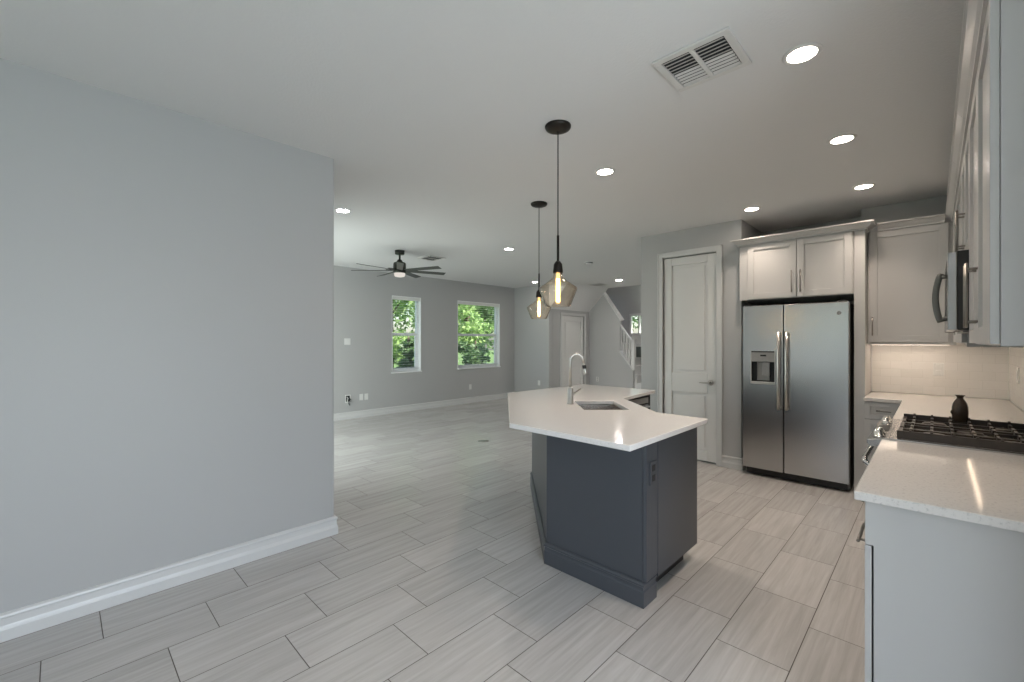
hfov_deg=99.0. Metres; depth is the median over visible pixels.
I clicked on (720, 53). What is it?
ceiling vent
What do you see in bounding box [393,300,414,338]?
tree
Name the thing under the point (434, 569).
floor
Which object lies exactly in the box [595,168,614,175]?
recessed light
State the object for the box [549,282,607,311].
soffit
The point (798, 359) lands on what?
refrigerator
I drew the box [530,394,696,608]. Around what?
kitchen island
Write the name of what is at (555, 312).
wall
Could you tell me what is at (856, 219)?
wall
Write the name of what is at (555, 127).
pendant light
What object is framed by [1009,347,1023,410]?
wall
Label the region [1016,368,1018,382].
wall switch
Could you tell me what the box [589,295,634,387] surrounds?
wall
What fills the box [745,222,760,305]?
wall
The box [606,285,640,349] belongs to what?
wall
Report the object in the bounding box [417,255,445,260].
ceiling vent
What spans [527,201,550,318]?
pendant light
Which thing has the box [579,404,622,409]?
sink
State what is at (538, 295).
socket
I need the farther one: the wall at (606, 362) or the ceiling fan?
the wall at (606, 362)
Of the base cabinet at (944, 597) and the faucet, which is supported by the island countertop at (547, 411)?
the faucet
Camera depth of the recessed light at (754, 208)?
4.40 m
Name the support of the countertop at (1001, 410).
on the base cabinet
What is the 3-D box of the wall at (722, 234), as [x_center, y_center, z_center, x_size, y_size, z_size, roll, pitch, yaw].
[2.124,0.040,5.233,1.185,2.740,0.120,0,0,44]
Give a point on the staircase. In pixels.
(635, 361)
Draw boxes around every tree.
[392,300,414,366]
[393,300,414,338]
[458,304,493,364]
[458,306,493,355]
[632,316,637,331]
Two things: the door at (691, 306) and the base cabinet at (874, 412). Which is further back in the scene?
the door at (691, 306)
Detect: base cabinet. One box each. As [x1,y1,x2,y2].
[856,501,1023,681]
[864,401,899,471]
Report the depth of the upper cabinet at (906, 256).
3.91 m
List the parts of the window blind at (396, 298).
lift cord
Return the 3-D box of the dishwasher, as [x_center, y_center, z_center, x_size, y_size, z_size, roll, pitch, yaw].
[1.173,0.918,4.136,0.068,0.760,0.620,0,0,44]
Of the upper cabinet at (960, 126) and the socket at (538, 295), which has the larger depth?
the socket at (538, 295)
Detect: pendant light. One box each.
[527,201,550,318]
[539,120,576,306]
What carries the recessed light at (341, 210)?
in the ceiling
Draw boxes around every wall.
[0,58,333,612]
[334,266,513,413]
[514,284,551,391]
[552,309,588,387]
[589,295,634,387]
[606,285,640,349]
[641,219,744,457]
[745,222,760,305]
[761,217,860,305]
[861,193,1008,399]
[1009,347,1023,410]
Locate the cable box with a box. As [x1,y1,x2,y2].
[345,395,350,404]
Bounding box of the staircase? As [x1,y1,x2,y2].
[620,324,640,388]
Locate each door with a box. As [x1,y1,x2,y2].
[560,312,585,386]
[657,245,721,466]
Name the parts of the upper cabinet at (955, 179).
crown moulding, door, door, light rail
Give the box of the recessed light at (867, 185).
[852,183,875,189]
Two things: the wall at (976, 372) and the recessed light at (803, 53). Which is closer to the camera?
the recessed light at (803, 53)
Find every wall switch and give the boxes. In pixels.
[344,338,349,344]
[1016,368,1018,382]
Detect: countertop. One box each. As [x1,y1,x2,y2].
[507,384,707,451]
[854,439,1023,532]
[863,391,1023,423]
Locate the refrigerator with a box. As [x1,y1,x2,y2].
[743,300,853,490]
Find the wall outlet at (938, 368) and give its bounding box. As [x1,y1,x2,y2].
[933,363,943,375]
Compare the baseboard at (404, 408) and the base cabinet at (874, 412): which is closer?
the base cabinet at (874, 412)
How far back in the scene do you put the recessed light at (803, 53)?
2.02 m
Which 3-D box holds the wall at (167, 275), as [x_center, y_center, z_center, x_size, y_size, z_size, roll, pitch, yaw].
[-2.931,0.040,1.614,0.150,2.800,4.550,0,0,44]
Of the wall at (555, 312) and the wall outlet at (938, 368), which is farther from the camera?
the wall at (555, 312)
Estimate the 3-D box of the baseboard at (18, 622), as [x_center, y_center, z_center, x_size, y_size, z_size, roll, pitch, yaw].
[-3.532,1.345,2.311,2.018,0.130,4.418,0,0,44]
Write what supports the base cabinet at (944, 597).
on the floor
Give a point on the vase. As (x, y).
(959, 411)
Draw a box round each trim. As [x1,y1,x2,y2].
[603,292,632,369]
[871,345,871,390]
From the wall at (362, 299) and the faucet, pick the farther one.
the wall at (362, 299)
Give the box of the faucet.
[567,353,587,403]
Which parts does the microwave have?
handle, door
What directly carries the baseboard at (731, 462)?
attached to the wall at (722, 234)
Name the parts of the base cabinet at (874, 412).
door, drawer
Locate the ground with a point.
(491, 356)
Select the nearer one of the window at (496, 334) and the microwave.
the microwave
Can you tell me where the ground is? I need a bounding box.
[394,350,493,367]
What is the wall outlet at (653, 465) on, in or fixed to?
attached to the kitchen island
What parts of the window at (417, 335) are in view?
sash, sill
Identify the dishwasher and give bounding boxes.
[629,395,649,408]
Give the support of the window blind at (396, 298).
attached to the window at (417, 335)
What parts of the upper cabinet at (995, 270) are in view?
handle, handle, crown moulding, door, door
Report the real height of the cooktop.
0.018 m
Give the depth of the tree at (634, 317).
15.84 m
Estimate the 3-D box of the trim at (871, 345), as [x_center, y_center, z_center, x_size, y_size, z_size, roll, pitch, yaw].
[3.574,0.257,4.343,0.012,0.482,0.006,0,0,44]
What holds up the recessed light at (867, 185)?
in the ceiling
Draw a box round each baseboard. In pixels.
[0,515,337,642]
[334,392,512,420]
[719,455,745,470]
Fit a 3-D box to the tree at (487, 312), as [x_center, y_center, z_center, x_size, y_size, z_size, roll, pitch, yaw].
[-1.437,-1.665,22.342,4.634,6.875,4.106,0,0,44]
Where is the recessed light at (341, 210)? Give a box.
[335,208,350,212]
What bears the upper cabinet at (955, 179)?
attached to the wall at (1016, 354)
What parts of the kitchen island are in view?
moulding, corner post, door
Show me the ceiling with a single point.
(432, 116)
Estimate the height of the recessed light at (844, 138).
0.007 m
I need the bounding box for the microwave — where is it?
[932,250,968,333]
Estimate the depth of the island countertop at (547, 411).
2.82 m
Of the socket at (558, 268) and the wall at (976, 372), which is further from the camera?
the wall at (976, 372)
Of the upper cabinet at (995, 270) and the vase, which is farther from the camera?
the vase
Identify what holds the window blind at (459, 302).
attached to the window at (496, 334)
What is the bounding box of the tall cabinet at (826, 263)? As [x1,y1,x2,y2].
[730,219,876,489]
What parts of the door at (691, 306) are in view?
handle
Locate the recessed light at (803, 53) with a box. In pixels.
[782,42,822,64]
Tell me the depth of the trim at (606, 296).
10.85 m
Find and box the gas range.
[862,413,1023,465]
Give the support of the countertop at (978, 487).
on the base cabinet at (944, 597)
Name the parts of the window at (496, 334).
sash, sill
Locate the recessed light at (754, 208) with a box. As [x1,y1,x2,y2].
[743,206,760,211]
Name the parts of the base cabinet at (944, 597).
handle, drawer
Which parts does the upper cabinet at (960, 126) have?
crown moulding, handle, door, door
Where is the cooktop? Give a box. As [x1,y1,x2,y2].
[889,419,1023,455]
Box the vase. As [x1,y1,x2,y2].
[950,395,968,421]
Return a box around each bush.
[397,336,413,367]
[458,340,490,363]
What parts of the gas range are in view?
handle, knob, control panel, knob, burner, burner, burner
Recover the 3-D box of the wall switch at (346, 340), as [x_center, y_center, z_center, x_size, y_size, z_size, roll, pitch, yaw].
[-2.962,0.010,7.865,0.010,0.116,0.116,0,0,44]
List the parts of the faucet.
spout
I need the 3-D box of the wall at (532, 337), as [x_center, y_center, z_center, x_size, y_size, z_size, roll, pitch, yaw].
[0.504,0.040,10.649,1.130,2.800,0.120,0,0,44]
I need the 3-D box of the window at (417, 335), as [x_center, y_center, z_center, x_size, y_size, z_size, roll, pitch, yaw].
[-2.154,-0.129,8.802,0.172,1.522,0.700,0,0,44]
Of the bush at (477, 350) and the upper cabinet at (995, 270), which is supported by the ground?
the bush at (477, 350)
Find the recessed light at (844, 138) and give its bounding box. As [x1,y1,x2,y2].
[827,133,856,144]
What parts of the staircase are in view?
handrail, newel post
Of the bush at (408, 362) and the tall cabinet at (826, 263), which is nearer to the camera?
the tall cabinet at (826, 263)
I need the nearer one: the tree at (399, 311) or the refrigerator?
the refrigerator
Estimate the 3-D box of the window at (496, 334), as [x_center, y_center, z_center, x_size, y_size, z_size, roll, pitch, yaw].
[-0.800,-0.134,10.205,0.172,1.532,1.340,0,0,44]
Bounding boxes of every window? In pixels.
[391,295,421,372]
[457,300,500,369]
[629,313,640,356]
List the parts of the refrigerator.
control panel, freezer door, plate, handle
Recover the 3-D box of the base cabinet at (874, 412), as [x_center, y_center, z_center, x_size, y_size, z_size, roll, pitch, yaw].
[3.447,0.971,4.000,0.301,0.879,0.672,0,0,44]
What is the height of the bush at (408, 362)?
1.889 m
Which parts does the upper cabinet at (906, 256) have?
crown moulding, light rail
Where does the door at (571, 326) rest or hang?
in the wall at (555, 312)
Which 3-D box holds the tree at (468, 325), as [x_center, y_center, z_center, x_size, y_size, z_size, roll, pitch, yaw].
[-1.737,-0.826,14.612,2.459,5.198,2.240,0,0,44]
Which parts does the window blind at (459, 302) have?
rail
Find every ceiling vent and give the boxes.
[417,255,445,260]
[589,283,607,285]
[651,26,751,91]
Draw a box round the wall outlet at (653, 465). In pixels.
[650,460,656,485]
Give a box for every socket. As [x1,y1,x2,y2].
[536,290,541,297]
[553,261,562,273]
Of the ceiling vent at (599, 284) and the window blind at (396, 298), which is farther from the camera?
the ceiling vent at (599, 284)
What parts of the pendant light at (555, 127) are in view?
stem, lamp shade, cord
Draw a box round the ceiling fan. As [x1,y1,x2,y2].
[351,250,444,277]
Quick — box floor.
[0,398,864,681]
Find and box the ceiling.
[0,0,987,287]
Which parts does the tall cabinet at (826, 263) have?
door, handle, crown moulding, door, panel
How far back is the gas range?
2.26 m
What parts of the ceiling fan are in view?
blade, motor, blade, blade, blade, blade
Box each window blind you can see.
[392,296,419,369]
[458,301,498,365]
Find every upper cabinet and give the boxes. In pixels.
[868,213,955,344]
[945,161,1023,346]
[950,113,968,251]
[955,0,1023,345]

